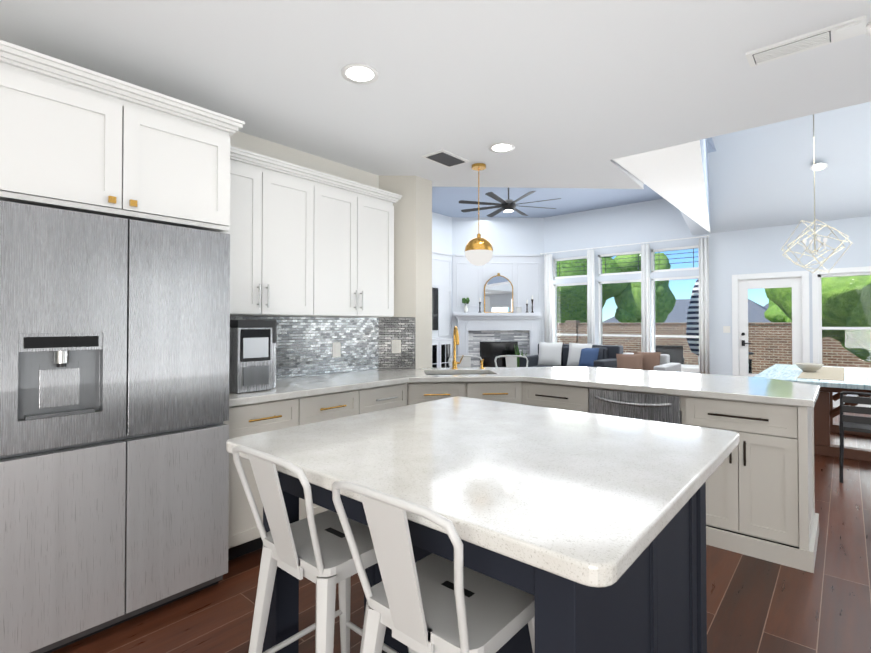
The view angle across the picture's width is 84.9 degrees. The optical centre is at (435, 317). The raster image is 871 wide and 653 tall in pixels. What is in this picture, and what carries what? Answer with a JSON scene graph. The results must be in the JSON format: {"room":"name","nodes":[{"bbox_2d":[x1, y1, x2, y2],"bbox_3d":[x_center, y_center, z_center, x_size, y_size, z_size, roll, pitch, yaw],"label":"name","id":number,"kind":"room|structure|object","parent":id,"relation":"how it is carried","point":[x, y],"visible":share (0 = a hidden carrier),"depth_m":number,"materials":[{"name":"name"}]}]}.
{"room":"kitchen","nodes":[
{"label":"kitchen","id":0,"kind":"room"},
{"bbox_2d":[229,131,378,188],"bbox_3d":[-2.305,0.028,2.282,0.150,2.650,5.330,-1,-1,41],"label":"wall","id":1,"kind":"structure","parent":0,"point":[248,142],"depth_m":3.66,"materials":[{"name":"grey paint"}]},
{"bbox_2d":[0,40,401,423],"bbox_3d":[-1.141,0.165,2.934,0.756,2.392,2.676,-1,-1,41],"label":"upper cabinet","id":2,"kind":"object","parent":1,"relation":"attached to","point":[304,241],"visible":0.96,"depth_m":2.38,"materials":[{"name":"white wood"}]},
{"bbox_2d":[230,315,378,378],"bbox_3d":[-1.058,0.222,3.599,0.014,0.463,1.697,-1,-1,41],"label":"backsplash","id":3,"kind":"structure","parent":1,"relation":"attached to","point":[312,345],"depth_m":3.79,"materials":[{"name":"tile"}]},
{"bbox_2d":[379,176,431,383],"bbox_3d":[-0.327,0.055,4.386,0.400,2.650,0.440,-1,-1,41],"label":"wall","id":4,"kind":"structure","parent":0,"point":[413,251],"depth_m":4.27,"materials":[{"name":"grey paint"}]},
{"bbox_2d":[379,317,414,368],"bbox_3d":[-0.342,0.230,4.247,0.249,0.462,0.220,-1,-1,41],"label":"backsplash","id":5,"kind":"structure","parent":4,"relation":"attached to","point":[396,342],"depth_m":4.24,"materials":[{"name":"tile"}]},
{"bbox_2d":[0,0,870,188],"bbox_3d":[0.450,-2.136,1.257,5.700,1.650,7.330,-1,-1,41],"label":"ceiling","id":6,"kind":"structure","parent":0,"point":[570,93],"depth_m":2.49,"materials":[{"name":"white paint"}]},
{"bbox_2d":[341,64,378,83],"bbox_3d":[-0.400,-1.290,2.526,0.195,0.007,0.195,-1,-1,35],"label":"recessed light","id":7,"kind":"object","parent":6,"relation":"in","point":[360,73],"depth_m":2.52,"materials":[{"name":"white plastic"}]},
{"bbox_2d":[422,149,469,167],"bbox_3d":[0.085,-1.270,3.825,0.220,0.013,0.340,-1,-1,41],"label":"ceiling vent","id":8,"kind":"object","parent":6,"relation":"in","point":[443,157],"depth_m":3.79,"materials":[{"name":"white metal"}]},
{"bbox_2d":[465,163,492,265],"bbox_3d":[0.363,-0.853,3.988,0.240,0.842,0.240,-1,-1,41],"label":"light","id":9,"kind":"object","parent":6,"relation":"hanging from","point":[478,250],"visible":1,"depth_m":3.91,"materials":[{"name":"gold metal"}]},
{"bbox_2d":[489,143,514,152],"bbox_3d":[0.500,-1.276,3.586,0.195,0.007,0.195,0,-1,17],"label":"recessed light","id":10,"kind":"object","parent":6,"relation":"in","point":[498,147],"depth_m":3.58,"materials":[{"name":"white plastic"}]},
{"bbox_2d":[746,15,866,66],"bbox_3d":[1.733,-1.290,2.245,0.440,0.016,0.150,-1,-1,41],"label":"ceiling vent","id":11,"kind":"object","parent":6,"relation":"in","point":[854,27],"depth_m":2.22,"materials":[{"name":"white metal"}]},
{"bbox_2d":[865,22,870,35],"bbox_3d":[2.008,-1.296,2.088,0.195,0.007,0.195,-1,-1,35],"label":"recessed light","id":12,"kind":"object","parent":6,"relation":"in","point":[868,27],"depth_m":2.14,"materials":[{"name":"white"}]},
{"bbox_2d":[432,212,451,337],"bbox_3d":[-1.403,-0.710,8.900,0.150,4.300,5.280,-1,-1,41],"label":"wall","id":13,"kind":"structure","parent":0,"point":[441,233],"depth_m":10.62,"materials":[{"name":"white paint"}]},
{"bbox_2d":[432,250,451,337],"bbox_3d":[-0.715,-0.007,9.539,0.043,2.910,3.300,-1,-1,41],"label":"panelling","id":14,"kind":"object","parent":13,"relation":"attached to","point":[441,271],"visible":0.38,"depth_m":10.57,"materials":[{"name":"white"}]},
{"bbox_2d":[432,287,437,329],"bbox_3d":[-0.499,-0.189,9.752,0.056,0.920,1.660,-1,-1,41],"label":"tv","id":15,"kind":"object","parent":14,"relation":"attached to","point":[434,308],"visible":0.24,"depth_m":10.27,"materials":[{"name":"black"}]},
{"bbox_2d":[50,407,870,652],"bbox_3d":[0.648,1.428,4.221,9.630,0.100,12.750,-1,-1,41],"label":"floor","id":16,"kind":"structure","parent":0,"point":[756,605],"depth_m":2.24,"materials":[{"name":"brown wood"}]},
{"bbox_2d":[0,200,229,652],"bbox_3d":[-1.626,0.464,2.312,0.772,1.778,0.902,-1,-1,41],"label":"fridge","id":17,"kind":"object","parent":16,"relation":"on","point":[114,414],"visible":1,"depth_m":2.01,"materials":[{"name":"metal"}]},
{"bbox_2d":[232,445,417,652],"bbox_3d":[-0.329,0.858,1.492,0.450,0.968,0.491,-1,-1,41],"label":"bar stool","id":18,"kind":"object","parent":16,"relation":"on","point":[312,547],"visible":0.79,"depth_m":1.38,"materials":[{"name":"white metal"}]},
{"bbox_2d":[332,481,534,652],"bbox_3d":[0.042,0.854,1.172,0.450,0.968,0.491,-1,-1,41],"label":"bar stool","id":19,"kind":"object","parent":16,"relation":"on","point":[432,603],"visible":0.88,"depth_m":1.06,"materials":[{"name":"white metal"}]},
{"bbox_2d":[422,338,452,374],"bbox_3d":[-0.374,0.944,9.597,0.429,1.010,1.790,-1,-1,41],"label":"media console","id":20,"kind":"object","parent":16,"relation":"on","point":[441,351],"visible":0.19,"depth_m":9.87,"materials":[{"name":"white wood"}]},
{"bbox_2d":[448,355,481,367],"bbox_3d":[0.349,0.906,5.105,0.450,0.968,0.491,0,-1,-4],"label":"bar stool","id":21,"kind":"object","parent":16,"relation":"on","point":[466,361],"visible":0.19,"depth_m":5.33,"materials":[{"name":"white metal"}]},
{"bbox_2d":[226,397,738,652],"bbox_3d":[0.200,0.887,1.723,1.360,0.917,1.330,-1,-1,41],"label":"kitchen island","id":22,"kind":"object","parent":16,"relation":"on","point":[587,530],"visible":0.88,"depth_m":1.34,"materials":[{"name":"stone"}]},
{"bbox_2d":[495,355,527,366],"bbox_3d":[0.871,0.906,5.144,0.450,0.968,0.491,0,-1,-4],"label":"bar stool","id":23,"kind":"object","parent":16,"relation":"on","point":[511,360],"visible":0.15,"depth_m":5.37,"materials":[{"name":"white metal"}]},
{"bbox_2d":[514,344,526,366],"bbox_3d":[1.809,0.996,10.147,0.280,0.920,0.286,-1,-1,41],"label":"potted plant","id":24,"kind":"object","parent":16,"relation":"on","point":[518,353],"visible":0.19,"depth_m":10.10,"materials":[{"name":"green plant"}]},
{"bbox_2d":[224,381,818,572],"bbox_3d":[0.416,0.925,2.998,3.018,0.875,2.725,-1,-1,41],"label":"base cabinet","id":25,"kind":"object","parent":16,"relation":"on","point":[760,492],"visible":0.42,"depth_m":2.75,"materials":[{"name":"grey wood"}]},
{"bbox_2d":[229,367,819,406],"bbox_3d":[0.564,0.467,3.169,3.028,0.040,3.172,-1,-1,41],"label":"countertop","id":26,"kind":"structure","parent":25,"relation":"on","point":[752,389],"depth_m":3.34,"materials":[{"name":"stone"}]},
{"bbox_2d":[229,320,276,392],"bbox_3d":[-1.180,0.231,2.978,0.382,0.427,0.307,-1,-1,41],"label":"ice maker","id":27,"kind":"object","parent":26,"relation":"on","point":[252,355],"visible":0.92,"depth_m":2.81,"materials":[{"name":"metal"}]},
{"bbox_2d":[429,374,467,374],"bbox_3d":[0.200,0.601,4.004,0.596,0.203,0.416,0,-1,-6],"label":"sink basin","id":28,"kind":"object","parent":26,"relation":"in","point":[448,374],"visible":0.02,"depth_m":4.20,"materials":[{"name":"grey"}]},
{"bbox_2d":[452,326,483,368],"bbox_3d":[0.265,0.269,4.251,0.249,0.386,0.346,-1,-1,41],"label":"brass faucet","id":29,"kind":"object","parent":26,"relation":"on","point":[455,343],"visible":1,"depth_m":4.28,"materials":[{"name":"gold metal"}]},
{"bbox_2d":[589,388,681,424],"bbox_3d":[1.482,0.934,3.368,0.585,0.866,0.664,-1,-1,41],"label":"dishwasher","id":30,"kind":"object","parent":25,"relation":"attached to","point":[653,407],"visible":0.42,"depth_m":3.14,"materials":[{"name":"metal"}]},
{"bbox_2d":[519,344,622,367],"bbox_3d":[2.671,0.997,9.447,1.740,0.900,1.040,-1,-1,41],"label":"sofa","id":31,"kind":"object","parent":16,"relation":"on","point":[609,359],"visible":0.23,"depth_m":9.26,"materials":[{"name":"grey fabric"}]},
{"bbox_2d":[538,342,561,365],"bbox_3d":[2.343,0.751,9.759,0.501,0.484,0.209,0,-1,32],"label":"sofa pillow","id":32,"kind":"object","parent":31,"relation":"on","point":[549,353],"depth_m":9.69,"materials":[{"name":"grey fabric"}]},
{"bbox_2d":[623,353,680,371],"bbox_3d":[3.604,1.041,8.246,0.960,0.780,1.000,-1,-1,41],"label":"armchair","id":33,"kind":"object","parent":16,"relation":"on","point":[666,365],"visible":0.21,"depth_m":8.07,"materials":[{"name":"grey fabric"}]},
{"bbox_2d":[814,387,870,461],"bbox_3d":[4.358,1.031,5.353,1.000,0.724,2.100,-1,-1,41],"label":"table base","id":34,"kind":"object","parent":16,"relation":"on","point":[825,414],"visible":0.42,"depth_m":4.76,"materials":[{"name":"brown wood"}]},
{"bbox_2d":[754,364,870,389],"bbox_3d":[4.358,0.646,5.358,1.076,0.045,2.220,-1,-1,41],"label":"dining table","id":35,"kind":"object","parent":34,"relation":"on","point":[857,378],"visible":0.5,"depth_m":4.89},
{"bbox_2d":[795,363,843,380],"bbox_3d":[4.364,0.576,5.419,0.430,0.095,1.800,-1,-1,41],"label":"decor","id":36,"kind":"object","parent":35,"relation":"on","point":[814,371],"visible":1,"depth_m":5.33,"materials":[{"name":"beige"}]},
{"bbox_2d":[839,391,870,482],"bbox_3d":[3.671,0.995,4.004,0.424,0.763,0.464,-1,-1,41],"label":"dining chair","id":37,"kind":"object","parent":16,"relation":"on","point":[854,423],"visible":1,"depth_m":3.94,"materials":[{"name":"black metal"}]},
{"bbox_2d":[452,217,543,360],"bbox_3d":[1.421,-0.683,10.975,1.720,4.300,1.550,-1,-1,41],"label":"wall","id":38,"kind":"structure","parent":0,"point":[513,235],"depth_m":10.89,"materials":[{"name":"white paint"}]},
{"bbox_2d":[452,254,543,366],"bbox_3d":[1.431,0.009,10.724,2.084,2.910,0.268,0,-1,-1],"label":"fireplace mantel","id":39,"kind":"object","parent":38,"relation":"attached to","point":[523,274],"visible":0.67,"depth_m":10.84,"materials":[{"name":"white wood"}]},
{"bbox_2d":[462,273,533,312],"bbox_3d":[1.404,-0.556,10.749,1.632,0.900,0.168,0,-1,-3],"label":"mantel decor","id":40,"kind":"object","parent":39,"relation":"on","point":[498,293],"visible":0.94,"depth_m":10.78,"materials":[{"name":"gold metal"}]},
{"bbox_2d":[468,330,528,366],"bbox_3d":[1.430,0.880,10.794,1.384,1.170,0.070,0,-1,-1],"label":"stone fireplace surround","id":41,"kind":"object","parent":38,"relation":"attached to","point":[488,347],"visible":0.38,"depth_m":10.78,"materials":[{"name":"grey stone"}]},
{"bbox_2d":[432,137,715,217],"bbox_3d":[1.160,-2.426,7.738,5.580,0.200,6.830,-1,-1,41],"label":"ceiling","id":42,"kind":"structure","parent":0,"point":[445,201],"depth_m":9.31,"materials":[{"name":"blue"}]},
{"bbox_2d":[459,188,560,216],"bbox_3d":[1.195,-2.029,7.788,1.686,0.592,1.686,-1,-1,41],"label":"room ceiling fan","id":43,"kind":"object","parent":42,"relation":"hanging from","point":[508,205],"visible":0.85,"depth_m":7.70,"materials":[{"name":"black metal"}]},
{"bbox_2d":[613,138,709,231],"bbox_3d":[3.468,-2.072,6.084,1.070,1.650,6.015,-1,-1,41],"label":"soffit","id":44,"kind":"structure","parent":0,"point":[676,176],"depth_m":4.46,"materials":[{"name":"white paint"}]},
{"bbox_2d":[544,199,870,395],"bbox_3d":[5.412,-0.716,8.461,7.610,4.300,0.150,-1,-1,41],"label":"wall","id":45,"kind":"structure","parent":0,"point":[749,251],"depth_m":8.64,"materials":[{"name":"white paint"}]},
{"bbox_2d":[540,235,708,254],"bbox_3d":[3.695,-1.454,9.744,3.389,0.044,0.160,-1,-1,41],"label":"curtain rod","id":46,"kind":"object","parent":45,"relation":"attached to","point":[627,244],"visible":0.98,"depth_m":9.52,"materials":[{"name":"white"}]},
{"bbox_2d":[544,254,552,342],"bbox_3d":[2.526,0.008,10.655,0.200,2.850,0.078,-1,-1,41],"label":"panel","id":47,"kind":"object","parent":46,"relation":"hanging from","point":[548,309],"visible":0.69,"depth_m":10.66,"materials":[{"name":"white"}]},
{"bbox_2d":[587,249,594,344],"bbox_3d":[3.269,0.000,10.016,0.160,2.850,0.078,-1,-1,41],"label":"panel","id":48,"kind":"object","parent":46,"relation":"hanging from","point":[590,299],"visible":0.6,"depth_m":10.01,"materials":[{"name":"white"}]},
{"bbox_2d":[641,244,649,351],"bbox_3d":[4.102,-0.010,9.298,0.160,2.850,0.078,-1,-1,41],"label":"panel","id":49,"kind":"object","parent":46,"relation":"hanging from","point":[645,294],"visible":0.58,"depth_m":9.29,"materials":[{"name":"white"}]},
{"bbox_2d":[699,237,709,373],"bbox_3d":[4.871,-0.019,8.635,0.160,2.850,0.078,-1,-1,41],"label":"panel","id":50,"kind":"object","parent":46,"relation":"hanging from","point":[704,305],"visible":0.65,"depth_m":8.63,"materials":[{"name":"white"}]},
{"bbox_2d":[723,326,729,332],"bbox_3d":[5.207,0.215,8.517,0.110,0.120,0.011,-1,-1,41],"label":"switch plate","id":51,"kind":"object","parent":45,"relation":"attached to","point":[726,329],"visible":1,"depth_m":8.52,"materials":[{"name":"white plastic"}]},
{"bbox_2d":[732,271,809,376],"bbox_3d":[5.723,0.335,8.156,1.080,2.190,0.185,-1,-1,41],"label":"door","id":52,"kind":"structure","parent":45,"relation":"attached to","point":[742,284],"depth_m":8.14,"materials":[{"name":"white wood"}]},
{"bbox_2d":[833,399,870,406],"bbox_3d":[7.107,1.348,6.862,2.690,0.130,0.014,-1,-1,41],"label":"baseboard","id":53,"kind":"structure","parent":45,"relation":"attached to","point":[836,403],"depth_m":7.49,"materials":[{"name":"white"}]},
{"bbox_2d":[680,102,870,234],"bbox_3d":[4.606,-2.294,5.202,4.550,1.530,6.170,-1,-1,41],"label":"ceiling","id":54,"kind":"structure","parent":0,"point":[761,176],"depth_m":6.81,"materials":[{"name":"white paint"}]},
{"bbox_2d":[781,114,851,272],"bbox_3d":[4.001,-1.627,5.035,0.592,2.324,0.590,-1,-1,41],"label":"dining chandelier","id":55,"kind":"object","parent":54,"relation":"hanging from","point":[818,239],"visible":0.96,"depth_m":5.02,"materials":[{"name":"beige"}]},
{"bbox_2d":[810,162,827,170],"bbox_3d":[5.227,-2.054,6.494,0.190,0.066,0.181,-1,-1,41],"label":"recessed light","id":56,"kind":"object","parent":54,"relation":"in","point":[820,166],"visible":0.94,"depth_m":6.48,"materials":[{"name":"white plastic"}]},
{"label":"outside","id":57,"kind":"structure","parent":0,"visible":0},
{"bbox_3d":[17.831,1.958,21.684,65.000,0.100,36.150,-1,-1,41],"label":"lawn","id":58,"kind":"structure","parent":57,"visible":0},
{"bbox_2d":[557,256,628,322],"bbox_3d":[6.228,-1.368,22.594,5.814,6.837,5.095,-1,-1,41],"label":"tree","id":59,"kind":"object","parent":58,"relation":"on","point":[577,301],"depth_m":20.68,"materials":[{"name":"green plant"}]},
{"bbox_2d":[614,253,675,322],"bbox_3d":[9.366,-0.549,21.665,2.846,5.180,3.569,-1,-1,41],"label":"tree","id":60,"kind":"object","parent":58,"relation":"on","point":[660,299],"depth_m":20.79,"materials":[{"name":"green plant"}]},
{"bbox_2d":[602,299,769,322],"bbox_3d":[19.652,1.498,36.061,13.800,5.800,10.800,-1,-1,41],"label":"house","id":61,"kind":"structure","parent":58,"relation":"on","point":[676,312],"depth_m":33.92,"materials":[{"name":"grey"}]},
{"bbox_2d":[557,320,870,373],"bbox_3d":[2.959,0.806,4.436,65.000,1.750,24.280,-1,-1,41],"label":"fence","id":62,"kind":"object","parent":58,"relation":"on","point":[635,343],"depth_m":14.36,"materials":[{"name":"brown brick"}]},
{"bbox_2d":[764,299,791,321],"bbox_3d":[13.803,-0.659,17.316,2.874,5.321,3.193,-1,-1,41],"label":"tree","id":63,"kind":"object","parent":58,"relation":"on","point":[775,309],"depth_m":17.22,"materials":[{"name":"green plant"}]},
{"bbox_2d":[765,275,870,361],"bbox_3d":[9.809,-1.073,10.141,4.620,5.657,4.645,-1,-1,41],"label":"tree","id":64,"kind":"object","parent":58,"relation":"on","point":[864,349],"depth_m":9.33,"materials":[{"name":"green plant"}]},
{"bbox_3d":[6.180,1.661,10.079,8.500,0.290,3.349,-1,-1,41],"label":"patio","id":65,"kind":"object","parent":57,"visible":0},
{"bbox_2d":[655,345,684,364],"bbox_3d":[5.036,1.059,10.360,0.620,0.920,0.590,0,-1,21],"label":"patio chair","id":66,"kind":"object","parent":65,"relation":"on","point":[665,349],"depth_m":10.06,"materials":[{"name":"black"}]},
{"bbox_2d":[686,279,698,364],"bbox_3d":[6.012,0.286,10.868,0.540,2.480,0.526,-1,-1,41],"label":"umbrella","id":67,"kind":"object","parent":65,"relation":"on","point":[693,342],"depth_m":10.77,"materials":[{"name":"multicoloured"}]},
{"bbox_2d":[749,359,751,373],"bbox_3d":[6.056,1.053,9.878,0.590,0.920,0.620,0,-1,-19],"label":"patio chair","id":68,"kind":"object","parent":65,"relation":"on","point":[750,365],"depth_m":9.69,"materials":[{"name":"black metal"}]}
]}

